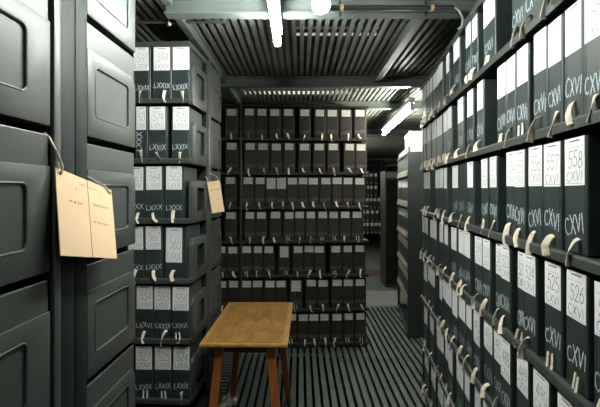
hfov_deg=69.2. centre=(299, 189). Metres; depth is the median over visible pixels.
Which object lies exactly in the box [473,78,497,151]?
box
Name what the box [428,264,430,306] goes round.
box
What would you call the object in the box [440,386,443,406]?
box
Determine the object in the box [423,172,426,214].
box
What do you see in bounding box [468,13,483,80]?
box
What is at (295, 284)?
box
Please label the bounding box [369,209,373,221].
box
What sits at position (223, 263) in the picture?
box
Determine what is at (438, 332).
box
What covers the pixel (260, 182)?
box
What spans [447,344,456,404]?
box
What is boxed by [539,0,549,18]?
box
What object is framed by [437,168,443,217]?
box
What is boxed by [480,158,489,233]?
box
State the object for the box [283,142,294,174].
box
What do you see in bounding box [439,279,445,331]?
box
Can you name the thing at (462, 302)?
box
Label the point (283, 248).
box
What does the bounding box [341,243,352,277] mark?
box
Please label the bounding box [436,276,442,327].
box
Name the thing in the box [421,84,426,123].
box
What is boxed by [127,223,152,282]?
box
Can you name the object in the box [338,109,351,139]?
box
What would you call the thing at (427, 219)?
box
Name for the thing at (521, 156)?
box
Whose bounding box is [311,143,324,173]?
box
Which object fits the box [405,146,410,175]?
box
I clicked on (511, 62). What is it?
box
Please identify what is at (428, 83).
box
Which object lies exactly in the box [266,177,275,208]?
box
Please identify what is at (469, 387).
box
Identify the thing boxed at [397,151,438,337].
shelving rack
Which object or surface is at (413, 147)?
carton
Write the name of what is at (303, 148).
box
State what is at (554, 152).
box
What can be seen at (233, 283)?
box
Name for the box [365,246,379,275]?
floor
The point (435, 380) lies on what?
box
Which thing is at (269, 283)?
box
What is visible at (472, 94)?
box
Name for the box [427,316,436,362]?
box
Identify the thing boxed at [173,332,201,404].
box
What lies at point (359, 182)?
box
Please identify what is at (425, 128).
box
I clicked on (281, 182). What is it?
box
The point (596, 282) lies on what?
box
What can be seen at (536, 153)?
box
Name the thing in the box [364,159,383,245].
shelving rack
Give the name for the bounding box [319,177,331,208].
box
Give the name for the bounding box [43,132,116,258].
tag
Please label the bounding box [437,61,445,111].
box
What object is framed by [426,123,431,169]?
box
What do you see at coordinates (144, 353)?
box
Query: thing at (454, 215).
box
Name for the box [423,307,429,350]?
box
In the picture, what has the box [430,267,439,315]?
box
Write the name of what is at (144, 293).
box
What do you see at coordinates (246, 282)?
box
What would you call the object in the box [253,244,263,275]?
box
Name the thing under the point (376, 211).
box
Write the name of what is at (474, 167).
box
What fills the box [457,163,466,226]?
box
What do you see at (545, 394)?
box
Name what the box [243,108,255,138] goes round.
box
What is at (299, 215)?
box
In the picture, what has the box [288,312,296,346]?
box
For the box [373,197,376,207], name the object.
box
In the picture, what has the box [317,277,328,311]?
box
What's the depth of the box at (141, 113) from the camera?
2.56 m
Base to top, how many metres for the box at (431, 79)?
0.338 m
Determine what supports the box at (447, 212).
on the shelving rack at (580, 127)
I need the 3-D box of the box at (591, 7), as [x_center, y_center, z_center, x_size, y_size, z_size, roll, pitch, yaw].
[0.830,-0.325,1.034,0.295,0.331,0.096,0,0,6]
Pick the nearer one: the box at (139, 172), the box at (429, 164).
the box at (139, 172)
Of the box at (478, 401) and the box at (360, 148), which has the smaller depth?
the box at (478, 401)
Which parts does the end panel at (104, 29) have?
post, shelf, shelf, plate, plate, plate, plate, plate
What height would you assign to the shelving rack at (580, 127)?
2.485 m
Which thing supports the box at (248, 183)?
on the shelving rack at (240, 139)
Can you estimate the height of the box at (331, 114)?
0.344 m
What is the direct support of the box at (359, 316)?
on the shelving rack at (240, 139)
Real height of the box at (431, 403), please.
0.328 m
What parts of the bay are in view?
plate, post, panel, plate, plate, plate, plate, plate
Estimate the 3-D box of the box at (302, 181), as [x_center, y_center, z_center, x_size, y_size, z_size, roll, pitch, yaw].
[0.025,0.024,4.609,0.104,0.324,0.306,0,0,-3]
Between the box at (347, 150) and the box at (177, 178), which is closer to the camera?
the box at (177, 178)
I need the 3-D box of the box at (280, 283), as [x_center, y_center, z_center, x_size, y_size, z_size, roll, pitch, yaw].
[-0.198,1.085,4.592,0.120,0.335,0.299,0,0,-3]
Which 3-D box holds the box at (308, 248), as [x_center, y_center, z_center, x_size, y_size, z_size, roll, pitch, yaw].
[0.085,0.738,4.615,0.108,0.344,0.297,0,0,-3]
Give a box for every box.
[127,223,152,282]
[133,47,151,102]
[134,167,144,223]
[135,107,147,158]
[135,284,157,343]
[135,344,154,402]
[145,166,164,221]
[145,224,171,280]
[148,106,171,158]
[152,47,171,101]
[154,284,173,346]
[154,344,173,398]
[164,223,199,281]
[165,166,196,222]
[172,47,201,102]
[172,107,201,162]
[172,277,200,343]
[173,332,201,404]
[219,244,227,277]
[221,278,227,311]
[224,176,238,209]
[224,210,238,243]
[225,108,238,138]
[225,142,238,172]
[227,244,238,277]
[228,278,238,302]
[242,177,254,210]
[242,244,252,277]
[242,278,252,301]
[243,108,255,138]
[244,142,256,175]
[244,210,255,243]
[252,278,263,301]
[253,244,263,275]
[255,177,265,208]
[256,108,267,139]
[256,210,267,243]
[257,142,269,173]
[263,244,274,277]
[264,278,274,301]
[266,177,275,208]
[269,108,280,138]
[269,210,281,242]
[270,142,281,173]
[275,278,286,301]
[276,177,286,206]
[278,243,289,274]
[282,108,293,138]
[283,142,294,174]
[283,210,293,242]
[287,177,297,209]
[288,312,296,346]
[289,278,302,310]
[291,243,302,278]
[294,210,304,243]
[297,142,310,172]
[297,312,308,345]
[298,108,310,140]
[298,177,307,207]
[303,243,313,274]
[304,277,316,312]
[305,210,316,242]
[308,177,318,206]
[309,312,318,345]
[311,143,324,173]
[312,108,325,139]
[313,243,325,278]
[316,210,327,239]
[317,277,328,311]
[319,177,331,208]
[319,311,329,345]
[325,143,338,175]
[326,109,337,141]
[326,209,338,239]
[327,243,341,277]
[329,277,342,311]
[330,311,342,346]
[332,177,341,206]
[336,209,350,242]
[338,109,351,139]
[340,143,354,171]
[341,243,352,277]
[342,177,353,205]
[342,277,353,311]
[343,311,353,341]
[347,209,362,242]
[352,109,365,138]
[352,243,364,277]
[353,277,365,309]
[354,177,365,209]
[354,311,365,344]
[355,143,366,172]
[364,209,369,221]
[366,185,369,195]
[366,222,368,233]
[369,173,372,184]
[369,197,372,208]
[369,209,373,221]
[369,222,373,232]
[370,185,372,196]
[373,173,377,182]
[373,185,377,195]
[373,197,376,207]
[374,209,378,221]
[374,222,376,232]
[377,197,379,207]
[377,222,379,233]
[404,208,407,236]
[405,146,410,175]
[419,216,427,258]
[420,89,423,124]
[420,127,426,169]
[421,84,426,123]
[421,353,426,392]
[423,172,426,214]
[423,217,432,260]
[423,305,425,341]
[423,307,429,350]
[423,357,430,399]
[424,80,429,122]
[424,127,428,167]
[424,171,435,215]
[424,261,427,301]
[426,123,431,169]
[426,219,436,262]
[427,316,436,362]
[428,76,432,119]
[428,122,433,166]
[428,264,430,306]
[430,72,435,115]
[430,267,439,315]
[430,366,432,406]
[431,119,436,168]
[431,220,440,266]
[433,68,438,117]
[433,169,439,219]
[433,328,439,375]
[433,370,437,406]
[436,222,448,275]
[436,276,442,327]
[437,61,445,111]
[437,114,442,166]
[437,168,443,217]
[438,332,444,382]
[438,381,440,406]
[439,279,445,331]
[440,224,453,279]
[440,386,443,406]
[441,167,451,224]
[442,110,447,160]
[443,52,453,104]
[444,106,457,163]
[444,395,447,406]
[445,282,451,340]
[445,339,448,391]
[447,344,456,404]
[448,165,457,222]
[449,36,465,94]
[449,226,462,286]
[449,287,458,350]
[454,96,466,158]
[456,229,463,295]
[456,295,465,358]
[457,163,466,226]
[457,359,464,406]
[459,231,479,295]
[462,301,473,371]
[464,21,471,83]
[464,161,480,230]
[465,88,476,158]
[465,372,474,406]
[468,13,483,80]
[470,235,486,308]
[470,309,483,383]
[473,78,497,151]
[475,386,482,406]
[479,238,500,316]
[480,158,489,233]
[480,318,493,398]
[484,0,511,64]
[487,156,506,237]
[492,242,502,325]
[492,328,500,406]
[497,62,506,150]
[497,245,524,333]
[501,335,516,406]
[502,151,514,246]
[503,53,516,148]
[510,0,524,47]
[513,149,528,246]
[513,251,531,347]
[517,42,533,144]
[517,253,555,359]
[517,350,533,406]
[519,0,538,38]
[525,145,543,254]
[527,26,548,142]
[533,367,557,406]
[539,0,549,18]
[541,140,564,255]
[545,261,578,378]
[547,13,564,137]
[550,0,557,5]
[558,390,575,406]
[565,0,583,125]
[565,135,599,266]
[567,268,599,398]
[584,0,599,122]
[594,279,599,406]
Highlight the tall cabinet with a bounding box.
[380,171,407,286]
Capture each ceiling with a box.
[135,0,464,157]
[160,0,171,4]
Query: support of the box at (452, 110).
on the shelving rack at (580, 127)
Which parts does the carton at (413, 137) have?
lid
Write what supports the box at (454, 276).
on the shelving rack at (580, 127)
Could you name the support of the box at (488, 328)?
on the shelving rack at (580, 127)
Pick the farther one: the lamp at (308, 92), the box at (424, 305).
the lamp at (308, 92)
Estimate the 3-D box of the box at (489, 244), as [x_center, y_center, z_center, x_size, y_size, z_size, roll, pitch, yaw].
[0.930,0.385,1.872,0.296,0.341,0.112,0,0,7]
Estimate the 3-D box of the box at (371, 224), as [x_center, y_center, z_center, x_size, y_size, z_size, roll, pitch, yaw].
[2.055,1.085,12.536,0.112,0.334,0.293,0,0,0]
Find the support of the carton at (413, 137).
on the shelving rack at (411, 313)
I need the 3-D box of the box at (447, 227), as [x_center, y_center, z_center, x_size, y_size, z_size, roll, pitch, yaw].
[1.027,0.387,2.700,0.306,0.349,0.112,0,0,7]
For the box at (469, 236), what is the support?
on the shelving rack at (580, 127)
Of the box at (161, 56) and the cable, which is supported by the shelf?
the box at (161, 56)
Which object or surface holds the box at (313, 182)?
on the shelving rack at (240, 139)
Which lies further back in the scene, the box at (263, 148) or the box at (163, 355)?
the box at (263, 148)
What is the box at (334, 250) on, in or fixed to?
on the shelving rack at (240, 139)
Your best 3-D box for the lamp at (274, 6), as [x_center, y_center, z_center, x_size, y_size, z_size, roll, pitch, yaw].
[-0.118,-0.882,1.755,0.055,0.208,1.270,0,0,0]
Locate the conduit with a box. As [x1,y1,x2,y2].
[329,0,453,16]
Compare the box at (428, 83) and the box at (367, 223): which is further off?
the box at (367, 223)
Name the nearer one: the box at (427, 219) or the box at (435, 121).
the box at (435, 121)
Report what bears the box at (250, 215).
on the shelving rack at (240, 139)
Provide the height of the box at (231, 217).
0.344 m
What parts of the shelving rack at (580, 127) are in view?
post, shelf, shelf, panel, shelf, shelf, shelf, shelf, shelf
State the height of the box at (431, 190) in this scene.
0.335 m
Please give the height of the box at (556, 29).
0.341 m
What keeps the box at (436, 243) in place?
on the shelving rack at (580, 127)
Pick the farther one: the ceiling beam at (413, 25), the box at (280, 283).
the box at (280, 283)
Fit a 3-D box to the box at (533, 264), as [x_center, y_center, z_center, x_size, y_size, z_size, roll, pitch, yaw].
[0.865,0.384,1.407,0.310,0.344,0.104,0,0,6]
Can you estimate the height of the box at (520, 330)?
0.336 m
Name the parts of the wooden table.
leg, leg, worn panel, leg, leg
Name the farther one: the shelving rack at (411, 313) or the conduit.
the shelving rack at (411, 313)
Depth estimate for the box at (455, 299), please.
2.45 m
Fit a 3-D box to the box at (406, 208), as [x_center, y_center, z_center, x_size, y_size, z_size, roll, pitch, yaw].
[1.359,0.381,5.048,0.293,0.334,0.104,0,0,7]
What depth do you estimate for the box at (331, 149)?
4.50 m
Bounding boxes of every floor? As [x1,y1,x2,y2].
[221,306,427,406]
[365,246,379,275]
[366,291,407,308]
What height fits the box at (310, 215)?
0.336 m
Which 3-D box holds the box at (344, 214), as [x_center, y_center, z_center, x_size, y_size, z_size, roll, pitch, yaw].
[0.462,0.384,4.633,0.120,0.339,0.299,0,0,-3]
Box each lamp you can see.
[243,36,351,93]
[267,0,282,47]
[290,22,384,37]
[382,89,414,135]
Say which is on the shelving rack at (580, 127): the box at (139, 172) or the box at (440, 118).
the box at (440, 118)
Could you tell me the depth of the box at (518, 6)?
1.54 m
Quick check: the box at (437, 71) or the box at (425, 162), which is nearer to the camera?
the box at (437, 71)
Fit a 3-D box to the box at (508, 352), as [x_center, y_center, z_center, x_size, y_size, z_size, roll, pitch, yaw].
[0.892,0.734,1.624,0.302,0.343,0.108,0,0,7]
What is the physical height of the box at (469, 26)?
0.321 m
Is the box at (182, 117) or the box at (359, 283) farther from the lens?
the box at (359, 283)
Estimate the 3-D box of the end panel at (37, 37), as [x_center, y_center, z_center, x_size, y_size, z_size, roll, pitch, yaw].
[-1.008,0.380,0.948,0.811,2.500,0.482,0,0,1]
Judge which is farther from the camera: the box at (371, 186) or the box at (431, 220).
the box at (371, 186)
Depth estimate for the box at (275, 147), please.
4.47 m
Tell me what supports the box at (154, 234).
on the shelf
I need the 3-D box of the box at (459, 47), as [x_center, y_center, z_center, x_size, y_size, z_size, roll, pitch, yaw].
[0.980,-0.685,2.393,0.310,0.321,0.148,0,0,7]
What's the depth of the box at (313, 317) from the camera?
4.49 m
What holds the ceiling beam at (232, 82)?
attached to the ceiling at (423, 55)
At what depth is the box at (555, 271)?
1.25 m
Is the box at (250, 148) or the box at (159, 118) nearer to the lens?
the box at (159, 118)
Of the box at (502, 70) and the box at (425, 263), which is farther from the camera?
the box at (425, 263)
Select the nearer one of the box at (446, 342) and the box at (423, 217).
the box at (446, 342)
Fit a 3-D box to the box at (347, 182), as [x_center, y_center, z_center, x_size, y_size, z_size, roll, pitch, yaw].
[0.493,0.030,4.641,0.116,0.336,0.296,0,0,-4]
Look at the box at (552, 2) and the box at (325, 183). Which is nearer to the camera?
the box at (552, 2)
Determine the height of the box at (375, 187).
0.334 m
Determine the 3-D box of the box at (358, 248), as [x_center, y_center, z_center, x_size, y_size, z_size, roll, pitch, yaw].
[0.613,0.738,4.642,0.124,0.344,0.296,0,0,-3]
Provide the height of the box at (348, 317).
0.331 m
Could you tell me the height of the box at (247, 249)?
0.327 m
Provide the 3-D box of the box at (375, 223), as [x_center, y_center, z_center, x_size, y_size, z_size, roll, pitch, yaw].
[2.163,1.085,12.536,0.092,0.334,0.293,0,0,0]
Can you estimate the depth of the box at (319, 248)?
4.49 m
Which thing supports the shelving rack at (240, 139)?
on the floor at (393, 312)
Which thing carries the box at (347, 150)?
on the shelving rack at (240, 139)
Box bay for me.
[211,65,220,406]
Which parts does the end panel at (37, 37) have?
plate, plate, plate, post, post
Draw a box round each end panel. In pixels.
[0,0,74,406]
[75,0,134,406]
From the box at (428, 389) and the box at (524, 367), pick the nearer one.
the box at (524, 367)
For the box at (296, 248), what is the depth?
4.48 m
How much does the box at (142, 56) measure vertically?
0.335 m
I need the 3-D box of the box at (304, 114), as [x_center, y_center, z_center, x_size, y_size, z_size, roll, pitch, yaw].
[0.042,-0.670,4.607,0.120,0.343,0.303,0,0,-3]
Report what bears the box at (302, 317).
on the shelving rack at (240, 139)
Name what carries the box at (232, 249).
on the shelving rack at (240, 139)
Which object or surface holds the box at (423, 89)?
on the shelving rack at (580, 127)
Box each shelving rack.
[219,105,368,345]
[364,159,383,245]
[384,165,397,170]
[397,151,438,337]
[420,0,599,406]
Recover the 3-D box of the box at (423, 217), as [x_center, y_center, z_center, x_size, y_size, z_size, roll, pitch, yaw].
[1.117,0.386,3.511,0.306,0.344,0.116,0,0,7]
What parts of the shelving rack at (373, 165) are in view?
shelf, panel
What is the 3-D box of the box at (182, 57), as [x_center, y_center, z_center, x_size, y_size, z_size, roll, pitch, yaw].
[-0.696,-0.673,2.675,0.105,0.340,0.307,0,0,3]
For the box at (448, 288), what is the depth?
2.61 m
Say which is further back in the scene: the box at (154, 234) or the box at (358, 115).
the box at (358, 115)
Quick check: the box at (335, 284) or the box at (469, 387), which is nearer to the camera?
the box at (469, 387)
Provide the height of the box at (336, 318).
0.349 m
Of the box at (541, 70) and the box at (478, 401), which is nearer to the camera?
the box at (541, 70)
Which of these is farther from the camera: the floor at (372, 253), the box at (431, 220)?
the floor at (372, 253)
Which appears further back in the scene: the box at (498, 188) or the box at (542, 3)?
the box at (498, 188)
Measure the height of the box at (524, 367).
0.334 m
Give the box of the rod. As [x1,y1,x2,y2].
[135,19,226,25]
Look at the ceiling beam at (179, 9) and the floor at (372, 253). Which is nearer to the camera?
the ceiling beam at (179, 9)
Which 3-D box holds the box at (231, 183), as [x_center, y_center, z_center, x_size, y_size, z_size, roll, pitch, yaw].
[-0.716,0.033,4.560,0.128,0.342,0.308,0,0,-3]
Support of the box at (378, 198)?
on the shelving rack at (373, 165)
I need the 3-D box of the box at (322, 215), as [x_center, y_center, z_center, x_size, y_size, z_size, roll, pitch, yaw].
[0.225,0.382,4.623,0.120,0.335,0.289,0,0,-4]
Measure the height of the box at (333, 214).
0.332 m
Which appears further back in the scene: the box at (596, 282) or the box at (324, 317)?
the box at (324, 317)
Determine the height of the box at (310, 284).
0.345 m
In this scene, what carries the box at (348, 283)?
on the shelving rack at (240, 139)
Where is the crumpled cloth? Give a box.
[219,393,238,406]
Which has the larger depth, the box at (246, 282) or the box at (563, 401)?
the box at (246, 282)
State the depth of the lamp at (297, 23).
3.50 m
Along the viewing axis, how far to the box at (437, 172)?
2.98 m
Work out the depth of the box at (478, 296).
2.00 m
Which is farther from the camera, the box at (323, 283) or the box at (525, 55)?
the box at (323, 283)
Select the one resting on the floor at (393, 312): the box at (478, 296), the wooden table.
the wooden table
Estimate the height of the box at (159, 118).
0.318 m
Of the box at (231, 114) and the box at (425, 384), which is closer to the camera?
the box at (425, 384)
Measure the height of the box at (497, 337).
0.338 m
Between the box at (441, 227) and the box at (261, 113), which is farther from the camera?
the box at (261, 113)
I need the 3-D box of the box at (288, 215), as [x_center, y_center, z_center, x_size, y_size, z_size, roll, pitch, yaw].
[-0.123,0.379,4.603,0.116,0.331,0.289,0,0,-3]
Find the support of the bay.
on the floor at (393, 312)
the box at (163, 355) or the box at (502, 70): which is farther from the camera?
the box at (163, 355)
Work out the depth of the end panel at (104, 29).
1.37 m
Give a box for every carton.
[405,131,421,148]
[410,144,421,150]
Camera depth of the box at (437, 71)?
2.97 m
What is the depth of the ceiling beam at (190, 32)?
2.88 m
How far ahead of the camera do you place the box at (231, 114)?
4.45 m
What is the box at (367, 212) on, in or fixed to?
on the shelving rack at (373, 165)
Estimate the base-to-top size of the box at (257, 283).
0.349 m
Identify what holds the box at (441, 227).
on the shelving rack at (580, 127)
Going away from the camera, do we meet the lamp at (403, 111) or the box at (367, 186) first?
the lamp at (403, 111)
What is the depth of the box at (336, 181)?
4.51 m
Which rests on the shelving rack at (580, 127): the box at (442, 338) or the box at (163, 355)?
the box at (442, 338)
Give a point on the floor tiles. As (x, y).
(373, 283)
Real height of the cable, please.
0.100 m
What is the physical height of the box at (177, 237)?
0.319 m
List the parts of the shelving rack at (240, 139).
post, shelf, panel, shelf, shelf, shelf, shelf, shelf, shelf, post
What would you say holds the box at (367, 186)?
on the shelving rack at (373, 165)
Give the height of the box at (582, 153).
0.338 m
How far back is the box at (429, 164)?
3.15 m
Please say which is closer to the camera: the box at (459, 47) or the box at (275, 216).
the box at (459, 47)
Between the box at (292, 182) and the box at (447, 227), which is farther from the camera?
the box at (292, 182)
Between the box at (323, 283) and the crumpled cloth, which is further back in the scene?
the box at (323, 283)
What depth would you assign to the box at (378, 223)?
12.41 m
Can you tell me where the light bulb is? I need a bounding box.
[312,0,330,14]
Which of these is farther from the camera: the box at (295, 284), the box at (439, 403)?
the box at (295, 284)
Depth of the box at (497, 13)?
1.78 m
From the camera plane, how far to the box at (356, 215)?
4.52 m
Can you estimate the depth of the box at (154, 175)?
2.56 m
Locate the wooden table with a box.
[199,302,292,406]
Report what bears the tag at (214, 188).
hanging from the shelf
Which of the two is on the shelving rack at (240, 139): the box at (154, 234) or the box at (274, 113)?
the box at (274, 113)
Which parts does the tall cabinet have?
label plate, door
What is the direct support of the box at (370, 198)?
on the shelving rack at (373, 165)
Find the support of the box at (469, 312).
on the shelving rack at (580, 127)
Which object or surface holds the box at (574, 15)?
on the shelving rack at (580, 127)
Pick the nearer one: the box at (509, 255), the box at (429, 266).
the box at (509, 255)
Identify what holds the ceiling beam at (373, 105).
attached to the ceiling at (423, 55)
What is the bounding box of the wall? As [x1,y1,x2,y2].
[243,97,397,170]
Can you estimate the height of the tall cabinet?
1.950 m
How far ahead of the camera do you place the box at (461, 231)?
2.32 m
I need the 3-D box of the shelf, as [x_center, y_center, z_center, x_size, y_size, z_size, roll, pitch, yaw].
[-1.171,0.380,2.773,1.118,2.500,0.427,0,0,3]
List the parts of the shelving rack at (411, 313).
post, shelf, shelf, shelf, shelf, panel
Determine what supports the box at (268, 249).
on the shelving rack at (240, 139)
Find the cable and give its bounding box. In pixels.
[454,7,463,29]
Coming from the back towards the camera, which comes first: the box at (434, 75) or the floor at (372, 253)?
the floor at (372, 253)
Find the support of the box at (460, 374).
on the shelving rack at (580, 127)
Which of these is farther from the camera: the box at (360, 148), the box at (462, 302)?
the box at (360, 148)
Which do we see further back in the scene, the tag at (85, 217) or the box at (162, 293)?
the box at (162, 293)
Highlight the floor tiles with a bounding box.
[365,276,400,290]
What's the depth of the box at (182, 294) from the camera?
2.55 m
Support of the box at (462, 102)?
on the shelving rack at (580, 127)
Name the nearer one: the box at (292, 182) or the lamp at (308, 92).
the box at (292, 182)
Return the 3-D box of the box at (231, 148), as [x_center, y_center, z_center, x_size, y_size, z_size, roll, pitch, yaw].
[-0.704,-0.320,4.564,0.132,0.339,0.296,0,0,-3]
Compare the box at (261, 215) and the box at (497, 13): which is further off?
the box at (261, 215)
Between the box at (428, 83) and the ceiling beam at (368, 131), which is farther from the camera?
the ceiling beam at (368, 131)
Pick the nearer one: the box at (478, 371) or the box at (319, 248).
the box at (478, 371)
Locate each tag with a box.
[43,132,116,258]
[205,173,223,212]
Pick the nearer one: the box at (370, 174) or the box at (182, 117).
the box at (182, 117)
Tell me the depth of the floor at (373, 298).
6.54 m
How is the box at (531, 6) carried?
on the shelving rack at (580, 127)
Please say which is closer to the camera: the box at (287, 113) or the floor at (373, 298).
the box at (287, 113)
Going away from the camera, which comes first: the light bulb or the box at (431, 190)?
the light bulb
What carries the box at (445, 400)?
on the shelving rack at (580, 127)
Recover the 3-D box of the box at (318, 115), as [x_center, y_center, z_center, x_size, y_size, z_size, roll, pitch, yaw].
[0.199,-0.675,4.616,0.120,0.334,0.300,0,0,-3]
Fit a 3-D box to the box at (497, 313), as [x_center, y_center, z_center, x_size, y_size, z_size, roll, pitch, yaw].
[0.913,0.375,1.724,0.303,0.327,0.084,0,0,7]
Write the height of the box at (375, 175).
0.334 m
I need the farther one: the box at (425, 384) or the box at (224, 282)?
the box at (224, 282)
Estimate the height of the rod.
0.073 m
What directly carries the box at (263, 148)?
on the shelving rack at (240, 139)
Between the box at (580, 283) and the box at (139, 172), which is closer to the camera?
the box at (580, 283)
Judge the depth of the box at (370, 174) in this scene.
12.41 m
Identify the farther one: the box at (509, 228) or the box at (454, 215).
the box at (454, 215)
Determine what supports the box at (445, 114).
on the shelving rack at (580, 127)
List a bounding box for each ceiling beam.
[164,0,477,18]
[174,19,241,104]
[221,76,426,88]
[221,101,421,109]
[366,129,421,133]
[373,19,425,81]
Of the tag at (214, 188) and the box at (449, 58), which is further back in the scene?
the tag at (214, 188)

